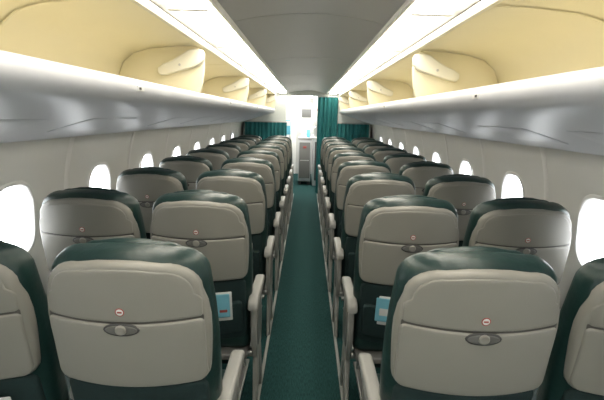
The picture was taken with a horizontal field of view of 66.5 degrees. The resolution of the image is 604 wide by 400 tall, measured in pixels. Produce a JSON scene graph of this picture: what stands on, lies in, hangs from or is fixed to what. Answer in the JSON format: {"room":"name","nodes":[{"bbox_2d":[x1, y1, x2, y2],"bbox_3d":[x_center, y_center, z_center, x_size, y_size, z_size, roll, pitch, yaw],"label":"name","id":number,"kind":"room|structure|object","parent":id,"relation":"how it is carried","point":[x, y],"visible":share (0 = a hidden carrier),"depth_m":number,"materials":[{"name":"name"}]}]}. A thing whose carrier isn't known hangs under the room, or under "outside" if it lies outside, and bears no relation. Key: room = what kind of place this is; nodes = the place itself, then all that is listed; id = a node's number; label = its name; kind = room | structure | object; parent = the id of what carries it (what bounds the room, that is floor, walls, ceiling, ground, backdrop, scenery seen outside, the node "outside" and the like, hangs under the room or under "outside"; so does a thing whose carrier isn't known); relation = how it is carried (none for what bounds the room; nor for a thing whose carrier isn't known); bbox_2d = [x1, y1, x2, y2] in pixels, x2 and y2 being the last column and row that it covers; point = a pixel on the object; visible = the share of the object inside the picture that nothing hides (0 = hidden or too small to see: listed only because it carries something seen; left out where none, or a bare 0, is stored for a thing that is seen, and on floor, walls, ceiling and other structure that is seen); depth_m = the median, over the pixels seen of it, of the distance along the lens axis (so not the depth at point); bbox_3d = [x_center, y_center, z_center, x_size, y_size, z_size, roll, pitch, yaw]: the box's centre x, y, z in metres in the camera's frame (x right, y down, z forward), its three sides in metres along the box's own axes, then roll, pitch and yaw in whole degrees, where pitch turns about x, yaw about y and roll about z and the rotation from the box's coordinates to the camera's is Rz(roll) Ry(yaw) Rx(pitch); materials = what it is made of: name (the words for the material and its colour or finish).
{"room":"aircraft cabin","nodes":[
{"label":"aircraft cabin","id":0,"kind":"room"},
{"bbox_2d":[0,121,243,295],"bbox_3d":[-1.207,-0.231,5.543,0.092,1.400,13.040,1,10,0],"label":"wall","id":1,"kind":"structure","parent":0,"point":[48,166],"depth_m":2.54,"materials":[{"name":"white plastic"}]},
{"bbox_2d":[0,181,35,252],"bbox_3d":[-1.280,0.098,2.035,0.054,0.364,0.334,1,10,0],"label":"window","id":2,"kind":"structure","parent":1,"relation":"in","point":[24,187],"depth_m":2.16,"materials":[{"name":"white"}]},
{"bbox_2d":[87,162,110,188],"bbox_3d":[-1.271,-0.057,2.881,0.054,0.364,0.334,1,10,0],"label":"window","id":3,"kind":"structure","parent":1,"relation":"in","point":[104,166],"depth_m":2.98,"materials":[{"name":"white"}]},
{"bbox_2d":[139,151,153,167],"bbox_3d":[-1.262,-0.212,3.727,0.054,0.364,0.334,1,10,0],"label":"window","id":4,"kind":"structure","parent":1,"relation":"in","point":[149,154],"depth_m":3.81,"materials":[{"name":"white"}]},
{"bbox_2d":[172,145,180,156],"bbox_3d":[-1.252,-0.368,4.573,0.054,0.364,0.334,1,10,0],"label":"window","id":5,"kind":"structure","parent":1,"relation":"in","point":[178,147],"depth_m":4.64,"materials":[{"name":"white"}]},
{"bbox_2d":[193,140,200,149],"bbox_3d":[-1.242,-0.523,5.419,0.054,0.364,0.334,1,10,0],"label":"window","id":6,"kind":"structure","parent":1,"relation":"in","point":[197,142],"depth_m":5.49,"materials":[{"name":"white glass"}]},
{"bbox_2d":[209,137,214,144],"bbox_3d":[-1.233,-0.678,6.264,0.054,0.364,0.334,1,10,0],"label":"window","id":7,"kind":"structure","parent":1,"relation":"in","point":[212,140],"depth_m":6.35,"materials":[{"name":"white glass"}]},
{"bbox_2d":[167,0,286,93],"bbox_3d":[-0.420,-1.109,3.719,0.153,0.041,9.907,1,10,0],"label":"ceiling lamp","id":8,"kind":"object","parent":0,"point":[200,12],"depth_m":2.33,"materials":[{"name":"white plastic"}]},
{"bbox_2d":[222,173,380,399],"bbox_3d":[0.026,0.526,5.586,2.460,0.050,13.200,1,10,0],"label":"floor","id":9,"kind":"structure","parent":0,"point":[301,363],"depth_m":3.34,"materials":[{"name":"teal carpet"}]},
{"bbox_2d":[0,240,72,399],"bbox_3d":[-0.981,0.620,1.586,0.482,1.165,0.696,1,10,0],"label":"seat","id":10,"kind":"object","parent":9,"relation":"on","point":[30,369],"visible":0.92,"depth_m":1.28,"materials":[{"name":"green leather"}]},
{"bbox_2d":[39,187,146,299],"bbox_3d":[-0.971,0.471,2.397,0.482,1.165,0.696,1,10,0],"label":"seat","id":11,"kind":"object","parent":9,"relation":"on","point":[70,216],"visible":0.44,"depth_m":2.01,"materials":[{"name":"grey plastic"}]},
{"bbox_2d":[47,238,244,399],"bbox_3d":[-0.479,0.632,1.582,0.529,1.165,0.696,1,10,0],"label":"seat","id":12,"kind":"object","parent":9,"relation":"on","point":[131,318],"visible":1,"depth_m":1.22,"materials":[{"name":"green leather"}]},
{"bbox_2d":[116,167,187,238],"bbox_3d":[-0.962,0.322,3.208,0.482,1.165,0.696,1,10,0],"label":"seat","id":13,"kind":"object","parent":9,"relation":"on","point":[146,184],"visible":0.36,"depth_m":2.81,"materials":[{"name":"green leather"}]},
{"bbox_2d":[159,155,212,189],"bbox_3d":[-0.953,0.173,4.020,0.482,1.165,0.696,1,10,0],"label":"seat","id":14,"kind":"object","parent":9,"relation":"on","point":[191,167],"visible":0.2,"depth_m":3.62,"materials":[{"name":"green leather"}]},
{"bbox_2d":[150,189,264,399],"bbox_3d":[-0.470,0.483,2.394,0.529,1.165,0.696,1,10,0],"label":"seat","id":15,"kind":"object","parent":9,"relation":"on","point":[215,224],"visible":0.69,"depth_m":2.05,"materials":[{"name":"grey plastic"}]},
{"bbox_2d":[186,148,229,169],"bbox_3d":[-0.944,0.025,4.831,0.482,1.165,0.696,1,10,0],"label":"seat","id":16,"kind":"object","parent":9,"relation":"on","point":[216,157],"visible":0.07,"depth_m":4.43,"materials":[{"name":"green leather"}]},
{"bbox_2d":[206,143,241,158],"bbox_3d":[-0.935,-0.124,5.643,0.482,1.165,0.696,1,10,0],"label":"seat","id":17,"kind":"object","parent":9,"relation":"on","point":[232,150],"visible":0.07,"depth_m":5.24,"materials":[{"name":"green leather"}]},
{"bbox_2d":[220,140,249,150],"bbox_3d":[-0.926,-0.273,6.454,0.482,1.165,0.696,1,10,0],"label":"seat","id":18,"kind":"object","parent":9,"relation":"on","point":[243,145],"visible":0.04,"depth_m":6.05,"materials":[{"name":"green leather"}]},
{"bbox_2d":[196,168,274,347],"bbox_3d":[-0.461,0.334,3.205,0.529,1.165,0.696,1,10,0],"label":"seat","id":19,"kind":"object","parent":9,"relation":"on","point":[249,186],"visible":0.27,"depth_m":2.86,"materials":[{"name":"green leather"}]},
{"bbox_2d":[230,137,256,146],"bbox_3d":[-0.916,-0.422,7.266,0.482,1.165,0.696,1,10,0],"label":"seat","id":20,"kind":"object","parent":9,"relation":"on","point":[251,141],"visible":0.07,"depth_m":6.87,"materials":[{"name":"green leather"}]},
{"bbox_2d":[238,134,261,142],"bbox_3d":[-0.907,-0.570,8.077,0.482,1.165,0.696,1,10,0],"label":"seat","id":21,"kind":"object","parent":9,"relation":"on","point":[257,138],"visible":0.04,"depth_m":7.68,"materials":[{"name":"green leather"}]},
{"bbox_2d":[221,157,280,298],"bbox_3d":[-0.452,0.185,4.016,0.529,1.165,0.696,1,10,0],"label":"seat","id":22,"kind":"object","parent":9,"relation":"on","point":[265,168],"visible":0.17,"depth_m":3.68,"materials":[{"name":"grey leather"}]},
{"bbox_2d":[236,149,285,260],"bbox_3d":[-0.442,0.037,4.828,0.529,1.165,0.696,1,10,0],"label":"seat","id":23,"kind":"object","parent":9,"relation":"on","point":[273,157],"visible":0.16,"depth_m":4.50,"materials":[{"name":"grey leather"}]},
{"bbox_2d":[248,144,288,239],"bbox_3d":[-0.433,-0.112,5.639,0.529,1.165,0.696,1,10,0],"label":"seat","id":24,"kind":"object","parent":9,"relation":"on","point":[284,188],"visible":0.2,"depth_m":5.33,"materials":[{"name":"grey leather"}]},
{"bbox_2d":[256,140,290,224],"bbox_3d":[-0.424,-0.261,6.451,0.529,1.165,0.696,1,10,0],"label":"seat","id":25,"kind":"object","parent":9,"relation":"on","point":[282,145],"visible":0.08,"depth_m":6.15,"materials":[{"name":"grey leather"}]},
{"bbox_2d":[258,193,293,399],"bbox_3d":[-0.219,0.778,4.024,0.018,0.006,10.030,1,10,0],"label":"trim","id":26,"kind":"structure","parent":9,"relation":"on","point":[276,291],"depth_m":3.17,"materials":[{"name":"silver metal"}]},
{"bbox_2d":[262,137,292,211],"bbox_3d":[-0.415,-0.410,7.262,0.529,1.165,0.696,1,10,0],"label":"seat","id":27,"kind":"object","parent":9,"relation":"on","point":[290,171],"visible":0.11,"depth_m":6.94,"materials":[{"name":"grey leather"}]},
{"bbox_2d":[267,135,293,201],"bbox_3d":[-0.406,-0.558,8.074,0.529,1.165,0.696,1,10,0],"label":"seat","id":28,"kind":"object","parent":9,"relation":"on","point":[276,136],"visible":0.08,"depth_m":7.76,"materials":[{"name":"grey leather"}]},
{"bbox_2d":[286,96,293,163],"bbox_3d":[-0.426,-1.323,10.119,0.455,1.930,1.028,1,10,0],"label":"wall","id":29,"kind":"structure","parent":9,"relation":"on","point":[289,99],"depth_m":9.55,"materials":[{"name":"white plastic"}]},
{"bbox_2d":[298,129,311,184],"bbox_3d":[0.059,-0.981,10.335,0.290,1.200,0.735,1,10,0],"label":"trolley","id":30,"kind":"object","parent":9,"relation":"on","point":[304,152],"depth_m":10.00,"materials":[{"name":"silver metal"}]},
{"bbox_2d":[311,96,317,185],"bbox_3d":[0.432,-1.398,10.717,0.430,1.900,1.845,1,10,0],"label":"galley cabinet","id":31,"kind":"object","parent":9,"relation":"on","point":[315,105],"visible":0.18,"depth_m":9.90,"materials":[{"name":"white plastic"}]},
{"bbox_2d":[317,194,342,399],"bbox_3d":[0.237,0.789,4.021,0.018,0.006,10.030,1,10,0],"label":"trim","id":32,"kind":"structure","parent":9,"relation":"on","point":[329,293],"depth_m":3.21,"materials":[{"name":"silver metal"}]},
{"bbox_2d":[317,136,345,202],"bbox_3d":[0.543,-0.536,8.067,0.529,1.165,0.696,1,10,0],"label":"seat","id":33,"kind":"object","parent":9,"relation":"on","point":[332,137],"visible":0.09,"depth_m":7.76,"materials":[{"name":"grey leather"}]},
{"bbox_2d":[319,139,350,212],"bbox_3d":[0.534,-0.387,7.256,0.529,1.165,0.696,1,10,0],"label":"seat","id":34,"kind":"object","parent":9,"relation":"on","point":[321,172],"visible":0.08,"depth_m":6.98,"materials":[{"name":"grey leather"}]},
{"bbox_2d":[320,142,356,224],"bbox_3d":[0.525,-0.238,6.444,0.529,1.165,0.696,1,10,0],"label":"seat","id":35,"kind":"object","parent":9,"relation":"on","point":[330,146],"visible":0.1,"depth_m":6.13,"materials":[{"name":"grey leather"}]},
{"bbox_2d":[322,146,364,240],"bbox_3d":[0.515,-0.089,5.633,0.529,1.165,0.696,1,10,0],"label":"seat","id":36,"kind":"object","parent":9,"relation":"on","point":[336,150],"visible":0.2,"depth_m":5.31,"materials":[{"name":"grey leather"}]},
{"bbox_2d":[324,152,375,261],"bbox_3d":[0.506,0.059,4.821,0.529,1.165,0.696,1,10,0],"label":"seat","id":37,"kind":"object","parent":9,"relation":"on","point":[338,159],"visible":0.16,"depth_m":4.49,"materials":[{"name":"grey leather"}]},
{"bbox_2d":[327,160,390,300],"bbox_3d":[0.497,0.208,4.010,0.529,1.165,0.696,1,10,0],"label":"seat","id":38,"kind":"object","parent":9,"relation":"on","point":[346,170],"visible":0.17,"depth_m":3.68,"materials":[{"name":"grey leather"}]},
{"bbox_2d":[351,137,374,144],"bbox_3d":[1.044,-0.524,8.064,0.482,1.165,0.696,1,10,0],"label":"seat","id":39,"kind":"object","parent":9,"relation":"on","point":[355,141],"visible":0.02,"depth_m":7.67,"materials":[{"name":"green leather"}]},
{"bbox_2d":[356,140,382,148],"bbox_3d":[1.035,-0.375,7.252,0.482,1.165,0.696,1,10,0],"label":"seat","id":40,"kind":"object","parent":9,"relation":"on","point":[360,144],"visible":0.04,"depth_m":6.86,"materials":[{"name":"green leather"}]},
{"bbox_2d":[332,172,414,350],"bbox_3d":[0.488,0.357,3.199,0.529,1.165,0.696,1,10,0],"label":"seat","id":41,"kind":"object","parent":9,"relation":"on","point":[361,189],"visible":0.26,"depth_m":2.86,"materials":[{"name":"green leather"}]},
{"bbox_2d":[363,143,393,153],"bbox_3d":[1.026,-0.226,6.441,0.482,1.165,0.696,1,10,0],"label":"seat","id":42,"kind":"object","parent":9,"relation":"on","point":[368,148],"visible":0.04,"depth_m":6.04,"materials":[{"name":"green leather"}]},
{"bbox_2d":[371,147,407,161],"bbox_3d":[1.017,-0.077,5.629,0.482,1.165,0.696,1,10,0],"label":"seat","id":43,"kind":"object","parent":9,"relation":"on","point":[379,154],"visible":0.03,"depth_m":5.23,"materials":[{"name":"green leather"}]},
{"bbox_2d":[339,194,458,399],"bbox_3d":[0.479,0.506,2.387,0.529,1.165,0.696,1,10,0],"label":"seat","id":44,"kind":"object","parent":9,"relation":"on","point":[392,229],"visible":0.63,"depth_m":2.04,"materials":[{"name":"green leather"}]},
{"bbox_2d":[383,153,426,173],"bbox_3d":[1.008,0.071,4.818,0.482,1.165,0.696,1,10,0],"label":"seat","id":45,"kind":"object","parent":9,"relation":"on","point":[395,162],"visible":0.1,"depth_m":4.41,"materials":[{"name":"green leather"}]},
{"bbox_2d":[399,161,453,194],"bbox_3d":[0.999,0.220,4.006,0.482,1.165,0.696,1,10,0],"label":"seat","id":46,"kind":"object","parent":9,"relation":"on","point":[420,173],"visible":0.21,"depth_m":3.60,"materials":[{"name":"green leather"}]},
{"bbox_2d":[358,246,559,399],"bbox_3d":[0.470,0.654,1.576,0.529,1.165,0.696,1,10,0],"label":"seat","id":47,"kind":"object","parent":9,"relation":"on","point":[463,322],"visible":1,"depth_m":1.21,"materials":[{"name":"green leather"}]},
{"bbox_2d":[423,174,495,246],"bbox_3d":[0.990,0.369,3.195,0.482,1.165,0.696,1,10,0],"label":"seat","id":48,"kind":"object","parent":9,"relation":"on","point":[464,192],"visible":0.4,"depth_m":2.80,"materials":[{"name":"green leather"}]},
{"bbox_2d":[462,197,571,284],"bbox_3d":[0.981,0.518,2.384,0.482,1.165,0.696,1,10,0],"label":"seat","id":49,"kind":"object","parent":9,"relation":"on","point":[526,225],"visible":0.43,"depth_m":1.99,"materials":[{"name":"green leather"}]},
{"bbox_2d":[532,257,603,399],"bbox_3d":[0.971,0.666,1.572,0.482,1.165,0.696,1,10,0],"label":"seat","id":50,"kind":"object","parent":9,"relation":"on","point":[575,367],"visible":0.92,"depth_m":1.27,"materials":[{"name":"green leather"}]},
{"bbox_2d":[293,97,316,172],"bbox_3d":[0.123,-1.725,11.903,2.600,2.100,0.040,1,10,0],"label":"wall","id":51,"kind":"structure","parent":0,"point":[295,98],"depth_m":11.83,"materials":[{"name":"white plastic"}]},
{"bbox_2d":[295,101,315,173],"bbox_3d":[0.095,-1.592,11.871,0.490,1.850,0.068,1,10,0],"label":"door","id":52,"kind":"structure","parent":51,"relation":"in","point":[304,121],"depth_m":11.80,"materials":[{"name":"grey plastic"}]},
{"bbox_2d":[127,0,486,134],"bbox_3d":[0.065,-1.220,5.266,2.409,0.700,13.200,1,10,0],"label":"ceiling","id":53,"kind":"structure","parent":0,"point":[308,45],"depth_m":2.50,"materials":[{"name":"grey plastic"}]},
{"bbox_2d":[0,0,205,142],"bbox_3d":[-0.867,-0.460,1.672,0.622,0.531,1.996,1,10,0],"label":"bin","id":54,"kind":"object","parent":53,"relation":"attached to","point":[69,68],"visible":1,"depth_m":1.79,"materials":[{"name":"white plastic"}]},
{"bbox_2d":[104,42,249,133],"bbox_3d":[-0.845,-0.821,3.639,0.622,0.531,1.996,1,10,0],"label":"bin","id":55,"kind":"object","parent":53,"relation":"attached to","point":[222,95],"visible":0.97,"depth_m":3.77,"materials":[{"name":"white plastic"}]},
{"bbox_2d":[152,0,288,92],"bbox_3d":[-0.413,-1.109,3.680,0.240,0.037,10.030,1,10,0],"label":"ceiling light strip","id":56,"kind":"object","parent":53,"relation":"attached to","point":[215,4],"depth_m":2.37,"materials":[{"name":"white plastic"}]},
{"bbox_2d":[191,74,266,125],"bbox_3d":[-0.823,-1.182,5.606,0.622,0.531,1.996,1,10,0],"label":"bin","id":57,"kind":"object","parent":53,"relation":"attached to","point":[256,100],"visible":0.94,"depth_m":5.94,"materials":[{"name":"white plastic"}]},
{"bbox_2d":[226,87,275,122],"bbox_3d":[-0.800,-1.542,7.573,0.622,0.531,1.996,1,10,0],"label":"bin","id":58,"kind":"object","parent":53,"relation":"attached to","point":[269,106],"visible":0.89,"depth_m":8.03,"materials":[{"name":"white plastic"}]},
{"bbox_2d":[296,96,312,97],"bbox_3d":[0.044,-2.287,10.053,0.400,0.020,2.600,1,10,0],"label":"ceiling lamp","id":59,"kind":"object","parent":53,"relation":"attached to","point":[296,96],"depth_m":10.82,"materials":[{"name":"white plastic"}]},
{"bbox_2d":[315,96,337,192],"bbox_3d":[0.465,-1.028,8.733,0.380,1.830,0.050,1,10,0],"label":"curtain","id":60,"kind":"object","parent":53,"relation":"hanging from","point":[327,112],"visible":0.62,"depth_m":8.65,"materials":[{"name":"teal fabric"}]},
{"bbox_2d":[339,88,388,126],"bbox_3d":[0.977,-1.500,7.561,0.622,0.531,1.996,1,10,0],"label":"bin","id":61,"kind":"object","parent":53,"relation":"attached to","point":[344,99],"visible":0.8,"depth_m":8.01,"materials":[{"name":"white plastic"}]},
{"bbox_2d":[349,76,424,131],"bbox_3d":[0.955,-1.139,5.594,0.622,0.531,1.996,1,10,0],"label":"bin","id":62,"kind":"object","parent":53,"relation":"attached to","point":[358,101],"visible":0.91,"depth_m":5.90,"materials":[{"name":"white plastic"}]},
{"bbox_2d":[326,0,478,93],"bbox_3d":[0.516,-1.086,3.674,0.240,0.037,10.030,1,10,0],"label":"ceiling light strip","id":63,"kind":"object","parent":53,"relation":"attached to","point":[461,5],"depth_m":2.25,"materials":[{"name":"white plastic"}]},
{"bbox_2d":[367,47,508,142],"bbox_3d":[0.933,-0.778,3.627,0.622,0.531,1.996,1,10,0],"label":"bin","id":64,"kind":"object","parent":53,"relation":"attached to","point":[392,100],"visible":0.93,"depth_m":3.75,"materials":[{"name":"white plastic"}]},
{"bbox_2d":[411,0,603,155],"bbox_3d":[0.911,-0.418,1.660,0.622,0.531,1.996,1,10,0],"label":"bin","id":65,"kind":"object","parent":53,"relation":"attached to","point":[538,80],"visible":1,"depth_m":1.79,"materials":[{"name":"white plastic"}]},
{"bbox_2d":[244,91,370,137],"bbox_3d":[0.086,-1.079,8.799,2.400,1.950,0.040,1,10,0],"label":"wall","id":66,"kind":"structure","parent":0,"point":[279,114],"depth_m":8.68,"materials":[{"name":"grey plastic"}]},
{"bbox_2d":[245,121,286,139],"bbox_3d":[-0.695,-0.820,8.784,0.790,1.350,0.051,1,10,0],"label":"curtain","id":67,"kind":"object","parent":66,"relation":"hanging from","point":[264,129],"visible":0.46,"depth_m":8.69,"materials":[{"name":"teal fabric"}]},
{"bbox_2d":[337,123,368,141],"bbox_3d":[0.952,-0.780,8.773,0.595,1.350,0.050,1,10,0],"label":"curtain","id":68,"kind":"object","parent":66,"relation":"hanging from","point":[349,131],"visible":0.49,"depth_m":8.67,"materials":[{"name":"teal fabric"}]},
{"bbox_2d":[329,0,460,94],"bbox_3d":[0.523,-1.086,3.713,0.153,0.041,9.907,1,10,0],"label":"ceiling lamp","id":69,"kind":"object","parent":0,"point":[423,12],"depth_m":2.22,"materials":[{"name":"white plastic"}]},
{"bbox_2d":[370,124,603,310],"bbox_3d":[1.293,-0.172,5.526,0.092,1.400,13.040,1,10,0],"label":"wall","id":70,"kind":"structure","parent":0,"point":[564,178],"depth_m":2.58,"materials":[{"name":"white plastic"}]},
{"bbox_2d":[412,145,419,154],"bbox_3d":[1.340,-0.461,5.401,0.054,0.364,0.334,1,10,0],"label":"window","id":71,"kind":"structure","parent":70,"relation":"in","point":[415,147],"depth_m":5.47,"materials":[{"name":"white"}]},
{"bbox_2d":[431,150,440,162],"bbox_3d":[1.331,-0.306,4.555,0.054,0.364,0.334,1,10,0],"label":"window","id":72,"kind":"structure","parent":70,"relation":"in","point":[434,154],"depth_m":4.63,"materials":[{"name":"white"}]},
{"bbox_2d":[459,158,472,174],"bbox_3d":[1.321,-0.151,3.709,0.054,0.364,0.334,1,10,0],"label":"window","id":73,"kind":"structure","parent":70,"relation":"in","point":[463,161],"depth_m":3.79,"materials":[{"name":"white"}]},
{"bbox_2d":[500,171,524,198],"bbox_3d":[1.312,0.004,2.863,0.054,0.364,0.334,1,10,0],"label":"window","id":74,"kind":"structure","parent":70,"relation":"in","point":[508,175],"depth_m":2.96,"materials":[{"name":"white"}]},
{"bbox_2d":[574,194,603,266],"bbox_3d":[1.302,0.160,2.018,0.054,0.364,0.334,1,10,0],"label":"window","id":75,"kind":"structure","parent":70,"relation":"in","point":[589,200],"depth_m":2.15,"materials":[{"name":"white plastic"}]}
]}

